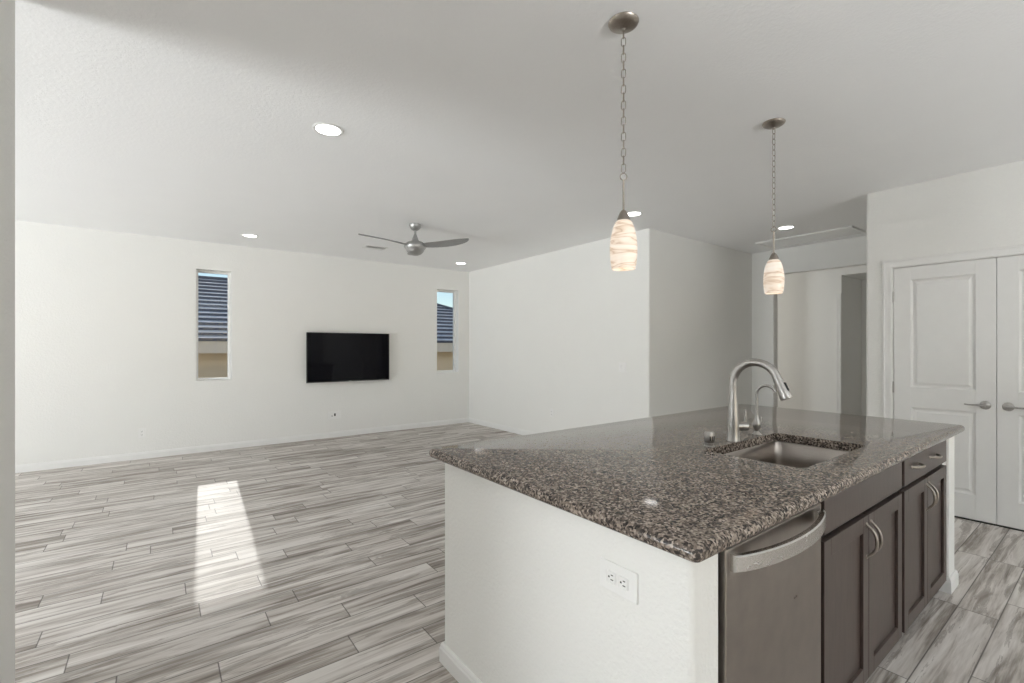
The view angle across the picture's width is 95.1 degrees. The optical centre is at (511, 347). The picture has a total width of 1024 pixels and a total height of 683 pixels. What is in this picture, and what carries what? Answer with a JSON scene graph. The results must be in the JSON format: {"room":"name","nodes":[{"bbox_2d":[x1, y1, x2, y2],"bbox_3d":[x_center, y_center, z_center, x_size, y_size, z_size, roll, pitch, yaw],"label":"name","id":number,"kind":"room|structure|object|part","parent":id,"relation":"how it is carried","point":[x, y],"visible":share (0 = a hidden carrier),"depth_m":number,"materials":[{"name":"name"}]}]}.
{"room":"open-plan kitchen","nodes":[
{"label":"open-plan kitchen","id":0,"kind":"room"},
{"bbox_2d":[0,0,14,682],"bbox_3d":[-1.700,-0.011,1.388,0.140,2.743,1.065,0,0,-37],"label":"wall","id":1,"kind":"structure","parent":0,"point":[7,7],"depth_m":1.75,"materials":[{"name":"white paint"}]},
{"bbox_2d":[15,220,468,464],"bbox_3d":[-4.978,-0.011,5.489,10.990,2.743,0.160,0,0,-37],"label":"wall","id":2,"kind":"structure","parent":0,"point":[105,321],"depth_m":6.02,"materials":[{"name":"white paint"}]},
{"bbox_2d":[138,428,145,437],"bbox_3d":[-4.527,1.044,5.724,0.074,0.118,0.009,0,0,-37],"label":"wall outlet","id":3,"kind":"object","parent":2,"relation":"attached to","point":[141,431],"visible":1,"depth_m":5.72,"materials":[{"name":"white plastic"}]},
{"bbox_2d":[196,270,229,380],"bbox_3d":[-4.012,-0.295,6.284,0.396,1.460,0.045,0,0,-37],"label":"window","id":4,"kind":"structure","parent":2,"relation":"in","point":[197,271],"depth_m":6.34,"materials":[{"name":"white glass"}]},
{"bbox_2d":[15,418,468,472],"bbox_3d":[-4.982,1.319,5.377,10.530,0.083,0.013,0,0,-37],"label":"baseboard","id":5,"kind":"structure","parent":2,"relation":"attached to","point":[206,448],"depth_m":6.17,"materials":[{"name":"white wood"}]},
{"bbox_2d":[328,411,340,419],"bbox_3d":[-2.695,1.025,7.103,0.190,0.120,0.016,0,0,-37],"label":"outlet","id":6,"kind":"object","parent":2,"relation":"attached to","point":[333,414],"visible":1,"depth_m":7.11,"materials":[{"name":"white plastic"}]},
{"bbox_2d":[306,332,388,382],"bbox_3d":[-2.504,0.145,7.207,1.256,0.740,0.078,0,0,-37],"label":"television","id":7,"kind":"object","parent":2,"relation":"attached to","point":[330,357],"visible":1,"depth_m":7.14,"materials":[{"name":"black plastic"}]},
{"bbox_2d":[437,290,454,371],"bbox_3d":[-1.215,-0.295,8.396,0.433,1.460,0.045,0,0,-37],"label":"window","id":8,"kind":"structure","parent":2,"relation":"in","point":[453,292],"depth_m":8.50,"materials":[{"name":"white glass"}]},
{"bbox_2d":[15,0,1023,271],"bbox_3d":[0.529,-1.443,2.154,15.760,0.120,12.120,0,0,-37],"label":"ceiling","id":9,"kind":"structure","parent":0,"point":[496,125],"depth_m":2.75,"materials":[{"name":"white paint"}]},
{"bbox_2d":[241,234,258,237],"bbox_3d":[-3.229,-1.380,5.769,0.188,0.006,0.188,0,0,-37],"label":"recessed light","id":10,"kind":"object","parent":9,"relation":"in","point":[244,235],"visible":1,"depth_m":5.75,"materials":[{"name":"white plastic"}]},
{"bbox_2d":[312,122,343,136],"bbox_3d":[-1.165,-1.380,2.967,0.188,0.006,0.188,0,0,-37],"label":"recessed light","id":11,"kind":"object","parent":9,"relation":"in","point":[326,129],"visible":1,"depth_m":2.96,"materials":[{"name":"white plastic"}]},
{"bbox_2d":[362,245,387,250],"bbox_3d":[-1.893,-1.376,6.465,0.300,0.014,0.220,0,0,-37],"label":"ceiling vent","id":12,"kind":"object","parent":9,"relation":"in","point":[372,247],"visible":1,"depth_m":6.44,"materials":[{"name":"white metal"}]},
{"bbox_2d":[358,223,468,255],"bbox_3d":[-1.209,-1.209,5.192,1.036,0.348,1.142,0,0,-37],"label":"ceiling fan","id":13,"kind":"object","parent":9,"relation":"hanging from","point":[414,247],"visible":1,"depth_m":5.18,"materials":[{"name":"silver metal"}]},
{"bbox_3d":[-1.345,-1.151,4.998,0.581,0.055,0.140,0,0,-42],"label":"blade","id":14,"kind":"part","parent":13,"relation":"part of","materials":[{"name":"silver metal"}]},
{"bbox_3d":[-0.735,-1.151,5.163,0.581,0.055,0.140,0,0,18],"label":"blade","id":15,"kind":"part","parent":13,"relation":"part of","materials":[{"name":"silver metal"}]},
{"bbox_2d":[608,11,638,270],"bbox_3d":[0.473,-0.858,1.987,0.128,1.050,0.128,0,0,-37],"label":"pendant light","id":16,"kind":"object","parent":9,"relation":"hanging from","point":[623,241],"visible":1,"depth_m":1.95,"materials":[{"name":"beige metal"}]},
{"bbox_3d":[0.473,-0.645,1.987,0.012,0.137,0.012,0,0,-37],"label":"stem","id":17,"kind":"part","parent":16,"relation":"part of","materials":[{"name":"silver metal"}]},
{"bbox_3d":[0.473,-0.437,1.987,0.115,0.208,0.115,0,0,-37],"label":"lamp shade","id":18,"kind":"part","parent":16,"relation":"part of","materials":[{"name":"white glass"}]},
{"bbox_2d":[627,211,642,216],"bbox_3d":[1.252,-1.380,4.830,0.188,0.006,0.188,0,0,-37],"label":"recessed light","id":19,"kind":"object","parent":9,"relation":"in","point":[631,213],"visible":0.76,"depth_m":4.81,"materials":[{"name":"white plastic"}]},
{"bbox_2d":[762,118,785,293],"bbox_3d":[1.608,-0.858,2.875,0.128,1.050,0.128,0,0,17],"label":"pendant light","id":20,"kind":"object","parent":9,"relation":"hanging from","point":[773,277],"visible":1,"depth_m":2.85,"materials":[{"name":"white glass"}]},
{"bbox_3d":[1.608,-0.645,2.875,0.012,0.137,0.012,0,0,17],"label":"stem","id":21,"kind":"part","parent":20,"relation":"part of","materials":[{"name":"silver metal"}]},
{"bbox_3d":[1.608,-0.437,2.875,0.115,0.208,0.115,0,0,17],"label":"lamp shade","id":22,"kind":"part","parent":20,"relation":"part of","materials":[{"name":"white glass"}]},
{"bbox_2d":[777,225,795,229],"bbox_3d":[3.152,-1.380,5.384,0.188,0.006,0.188,0,0,-37],"label":"recessed light","id":23,"kind":"object","parent":9,"relation":"in","point":[788,226],"visible":0.99,"depth_m":5.37,"materials":[{"name":"white plastic"}]},
{"bbox_2d":[755,226,865,247],"bbox_3d":[3.706,-1.373,5.862,0.450,0.020,1.080,0,0,-37],"label":"ceiling vent","id":24,"kind":"object","parent":9,"relation":"in","point":[849,230],"visible":0.96,"depth_m":5.79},
{"bbox_2d":[15,422,1023,682],"bbox_3d":[0.529,1.420,2.154,15.760,0.120,12.120,0,0,-37],"label":"floor","id":25,"kind":"structure","parent":0,"point":[318,560],"depth_m":2.76,"materials":[{"name":"grey wood"}]},
{"bbox_2d":[439,436,958,682],"bbox_3d":[1.125,0.922,2.359,2.696,0.875,1.211,0,0,-37],"label":"kitchen island","id":26,"kind":"object","parent":25,"relation":"on","point":[526,601],"visible":0.46,"depth_m":1.47,"materials":[{"name":"white paint"}]},
{"bbox_2d":[600,557,637,604],"bbox_3d":[0.283,0.621,1.252,0.009,0.080,0.128,0,0,-37],"label":"wall outlet","id":27,"kind":"object","parent":26,"relation":"attached to","point":[622,581],"visible":1,"depth_m":1.25,"materials":[{"name":"white plastic"}]},
{"bbox_2d":[607,570,615,584],"bbox_3d":[0.269,0.621,1.267,0.004,0.031,0.031,0,0,-37],"label":"receptacle","id":28,"kind":"object","parent":27,"relation":"attached to","point":[611,574],"depth_m":1.26,"materials":[{"name":"white plastic"}]},
{"bbox_2d":[618,575,627,590],"bbox_3d":[0.294,0.621,1.234,0.004,0.031,0.031,0,0,-37],"label":"receptacle","id":29,"kind":"object","parent":27,"relation":"attached to","point":[622,579],"depth_m":1.23,"materials":[{"name":"white plastic"}]},
{"bbox_2d":[429,404,964,562],"bbox_3d":[1.117,0.465,2.380,2.752,0.040,1.300,0,0,-37],"label":"island countertop","id":30,"kind":"structure","parent":26,"relation":"on","point":[653,481],"depth_m":1.72,"materials":[{"name":"stone"}]},
{"bbox_2d":[704,431,714,446],"bbox_3d":[0.891,0.411,2.114,0.046,0.067,0.046,0,0,-37],"label":"air gap cap","id":31,"kind":"object","parent":30,"relation":"on","point":[709,438],"visible":1,"depth_m":2.10,"materials":[{"name":"silver metal"}]},
{"bbox_2d":[726,358,792,441],"bbox_3d":[1.145,0.247,2.164,0.095,0.396,0.291,0,0,-37],"label":"kitchen faucet","id":32,"kind":"object","parent":30,"relation":"on","point":[734,426],"visible":1,"depth_m":2.22,"materials":[{"name":"silver metal"}]},
{"bbox_3d":[1.119,0.332,2.245,0.014,0.070,0.014,0,0,-37],"label":"lever","id":33,"kind":"part","parent":32,"relation":"part of","materials":[{"name":"silver metal"}]},
{"bbox_2d":[752,384,775,434],"bbox_3d":[1.283,0.315,2.375,0.054,0.259,0.119,0,0,-37],"label":"filter faucet","id":34,"kind":"object","parent":30,"relation":"on","point":[756,422],"visible":1,"depth_m":2.39,"materials":[{"name":"silver metal"}]},
{"bbox_3d":[1.283,0.268,2.366,0.013,0.164,0.103,0,0,-37],"label":"spout","id":35,"kind":"part","parent":34,"relation":"part of","materials":[{"name":"silver metal"}]},
{"bbox_2d":[725,441,848,467],"bbox_3d":[1.223,0.595,2.081,0.705,0.216,0.407,0,0,-37],"label":"sink","id":36,"kind":"object","parent":30,"relation":"in","point":[795,455],"visible":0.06,"depth_m":2.35,"materials":[{"name":"silver metal"}]},
{"bbox_3d":[1.125,1.319,2.359,2.696,0.083,1.211,0,0,-37],"label":"baseboard","id":37,"kind":"part","parent":26,"relation":"part of","materials":[{"name":"white wood"}]},
{"bbox_2d":[718,503,825,682],"bbox_3d":[0.593,0.924,1.535,0.598,0.872,0.664,0,0,-37],"label":"dishwasher","id":38,"kind":"object","parent":25,"relation":"on","point":[769,582],"visible":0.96,"depth_m":1.29,"materials":[{"name":"silver metal"}]},
{"bbox_3d":[0.779,0.533,1.300,0.548,0.042,0.064,0,0,-37],"label":"bar handle","id":39,"kind":"part","parent":38,"relation":"part of","materials":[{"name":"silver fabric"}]},
{"bbox_3d":[0.966,0.533,1.477,0.024,0.034,0.012,0,0,-37],"label":"handle mount","id":40,"kind":"part","parent":38,"relation":"part of","materials":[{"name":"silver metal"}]},
{"bbox_2d":[789,442,901,682],"bbox_3d":[1.176,0.923,2.005,0.887,0.873,0.658,0,0,-37],"label":"base cabinet","id":41,"kind":"object","parent":25,"relation":"on","point":[861,540],"visible":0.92,"depth_m":1.74,"materials":[{"name":"brown wood"}]},
{"bbox_3d":[1.175,0.942,1.652,0.424,0.620,0.020,0,0,-37],"label":"cabinet door","id":42,"kind":"part","parent":41,"relation":"part of","materials":[{"name":"brown wood"}]},
{"bbox_3d":[1.343,0.724,1.744,0.017,0.139,0.040,0,0,-37],"label":"door pull","id":43,"kind":"part","parent":41,"relation":"part of","materials":[{"name":"silver metal"}]},
{"bbox_3d":[1.381,0.724,1.773,0.017,0.139,0.040,0,0,-37],"label":"door pull","id":44,"kind":"part","parent":41,"relation":"part of","materials":[{"name":"silver metal"}]},
{"bbox_3d":[1.516,0.942,1.909,0.424,0.620,0.020,0,0,-37],"label":"cabinet door","id":45,"kind":"part","parent":41,"relation":"part of","materials":[{"name":"brown wood"}]},
{"bbox_2d":[897,440,945,632],"bbox_3d":[1.892,0.923,2.545,0.905,0.873,0.658,0,0,-37],"label":"base cabinet","id":46,"kind":"object","parent":25,"relation":"on","point":[923,490],"visible":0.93,"depth_m":2.25,"materials":[{"name":"brown wood"}]},
{"bbox_3d":[1.868,0.942,2.175,0.384,0.620,0.020,0,0,-37],"label":"cabinet door","id":47,"kind":"part","parent":46,"relation":"part of","materials":[{"name":"brown wood"}]},
{"bbox_3d":[1.863,0.540,2.138,0.129,0.017,0.038,0,0,-37],"label":"drawer pull","id":48,"kind":"part","parent":46,"relation":"part of","materials":[{"name":"silver metal"}]},
{"bbox_3d":[2.022,0.551,2.291,0.771,0.118,0.020,0,0,-37],"label":"drawer","id":49,"kind":"part","parent":46,"relation":"part of","materials":[{"name":"brown wood"}]},
{"bbox_3d":[2.019,0.724,2.255,0.017,0.139,0.040,0,0,-37],"label":"door pull","id":50,"kind":"part","parent":46,"relation":"part of","materials":[{"name":"silver metal"}]},
{"bbox_3d":[2.058,0.724,2.284,0.017,0.139,0.040,0,0,-37],"label":"door pull","id":51,"kind":"part","parent":46,"relation":"part of","materials":[{"name":"silver metal"}]},
{"bbox_3d":[2.176,0.942,2.408,0.384,0.620,0.020,0,0,-37],"label":"cabinet door","id":52,"kind":"part","parent":46,"relation":"part of","materials":[{"name":"brown wood"}]},
{"bbox_3d":[2.114,0.540,2.328,0.129,0.017,0.038,0,0,-37],"label":"drawer pull","id":53,"kind":"part","parent":46,"relation":"part of","materials":[{"name":"silver metal"}]},
{"bbox_2d":[469,228,751,432],"bbox_3d":[1.429,-0.011,7.765,2.580,2.743,3.930,0,0,-37],"label":"wall","id":54,"kind":"structure","parent":0,"point":[551,330],"depth_m":6.32,"materials":[{"name":"white paint"}]},
{"bbox_2d":[469,418,536,434],"bbox_3d":[0.389,1.319,6.991,0.013,0.083,3.910,0,0,-37],"label":"baseboard","id":55,"kind":"structure","parent":54,"relation":"attached to","point":[471,420],"depth_m":7.72,"materials":[{"name":"white wood"}]},
{"bbox_2d":[752,236,866,406],"bbox_3d":[4.209,-0.011,6.108,0.140,2.743,2.065,0,0,-37],"label":"wall","id":56,"kind":"structure","parent":0,"point":[850,252],"depth_m":6.66,"materials":[{"name":"white paint"}]},
{"bbox_2d":[778,265,866,413],"bbox_3d":[4.854,-0.011,7.112,0.120,2.743,4.900,0,0,-37],"label":"wall","id":57,"kind":"structure","parent":0,"point":[807,302],"depth_m":7.29,"materials":[{"name":"white paint"}]},
{"bbox_2d":[835,293,840,412],"bbox_3d":[4.866,0.275,6.980,0.021,2.170,0.075,0,0,-37],"label":"trim","id":58,"kind":"structure","parent":57,"relation":"attached to","point":[837,295],"depth_m":6.97,"materials":[{"name":"white wood"}]},
{"bbox_2d":[844,273,866,415],"bbox_3d":[5.716,0.110,6.760,0.830,2.500,1.500,0,0,-37],"label":"wall","id":59,"kind":"structure","parent":0,"point":[855,286],"depth_m":7.31,"materials":[{"name":"grey paint"}]},
{"bbox_2d":[867,160,1023,416],"bbox_3d":[5.788,-0.011,2.457,2.020,2.743,5.945,0,0,-37],"label":"wall","id":60,"kind":"structure","parent":0,"point":[980,209],"depth_m":3.85,"materials":[{"name":"white paint"}]},
{"bbox_2d":[892,258,996,523],"bbox_3d":[3.494,0.330,3.813,0.087,2.032,0.632,0,0,-37],"label":"door","id":61,"kind":"structure","parent":60,"relation":"in","point":[945,314],"depth_m":3.75,"materials":[{"name":"white paint"}]},
{"bbox_3d":[3.592,0.444,3.631,0.025,0.020,0.122,0,0,-37],"label":"lever","id":62,"kind":"part","parent":61,"relation":"part of","materials":[{"name":"silver metal"}]},
{"bbox_3d":[3.636,0.444,3.600,0.046,0.066,0.066,0,0,-37],"label":"handle","id":63,"kind":"part","parent":61,"relation":"part of","materials":[{"name":"silver metal"}]},
{"bbox_2d":[883,245,1023,418],"bbox_3d":[3.730,0.300,3.590,0.140,2.119,1.406,0,0,-37],"label":"trim","id":64,"kind":"structure","parent":60,"relation":"attached to","point":[888,266],"depth_m":4.07,"materials":[{"name":"white wood"}]},
{"bbox_2d":[954,516,1023,531],"bbox_3d":[3.740,1.357,3.601,0.110,0.006,1.264,0,0,-37],"label":"trim","id":65,"kind":"structure","parent":60,"relation":"attached to","point":[954,516],"depth_m":3.60,"materials":[{"name":"white wood"}]},
{"bbox_2d":[997,255,1023,529],"bbox_3d":[3.877,0.330,3.305,0.087,2.032,0.636,0,0,-37],"label":"door","id":66,"kind":"structure","parent":60,"relation":"in","point":[1010,269],"depth_m":3.50,"materials":[{"name":"white paint"}]},
{"bbox_3d":[3.710,0.444,3.502,0.046,0.066,0.066,0,0,-37],"label":"handle","id":67,"kind":"part","parent":66,"relation":"part of","materials":[{"name":"silver metal"}]},
{"bbox_3d":[3.728,0.444,3.451,0.025,0.020,0.122,0,0,-37],"label":"lever","id":68,"kind":"part","parent":66,"relation":"part of","materials":[{"name":"silver metal"}]},
{"label":"outside","id":69,"kind":"structure","parent":0,"visible":0},
{"bbox_3d":[-7.923,2.635,23.766,44.000,0.150,32.520,0,0,-37],"label":"ground","id":70,"kind":"structure","parent":69,"visible":0},
{"bbox_2d":[198,275,452,377],"bbox_3d":[-8.952,0.220,13.885,20.449,4.680,9.050,0,0,-37],"label":"neighbor house","id":71,"kind":"structure","parent":70,"relation":"on","point":[212,291],"depth_m":11.72,"materials":[{"name":"tile"}]}
]}

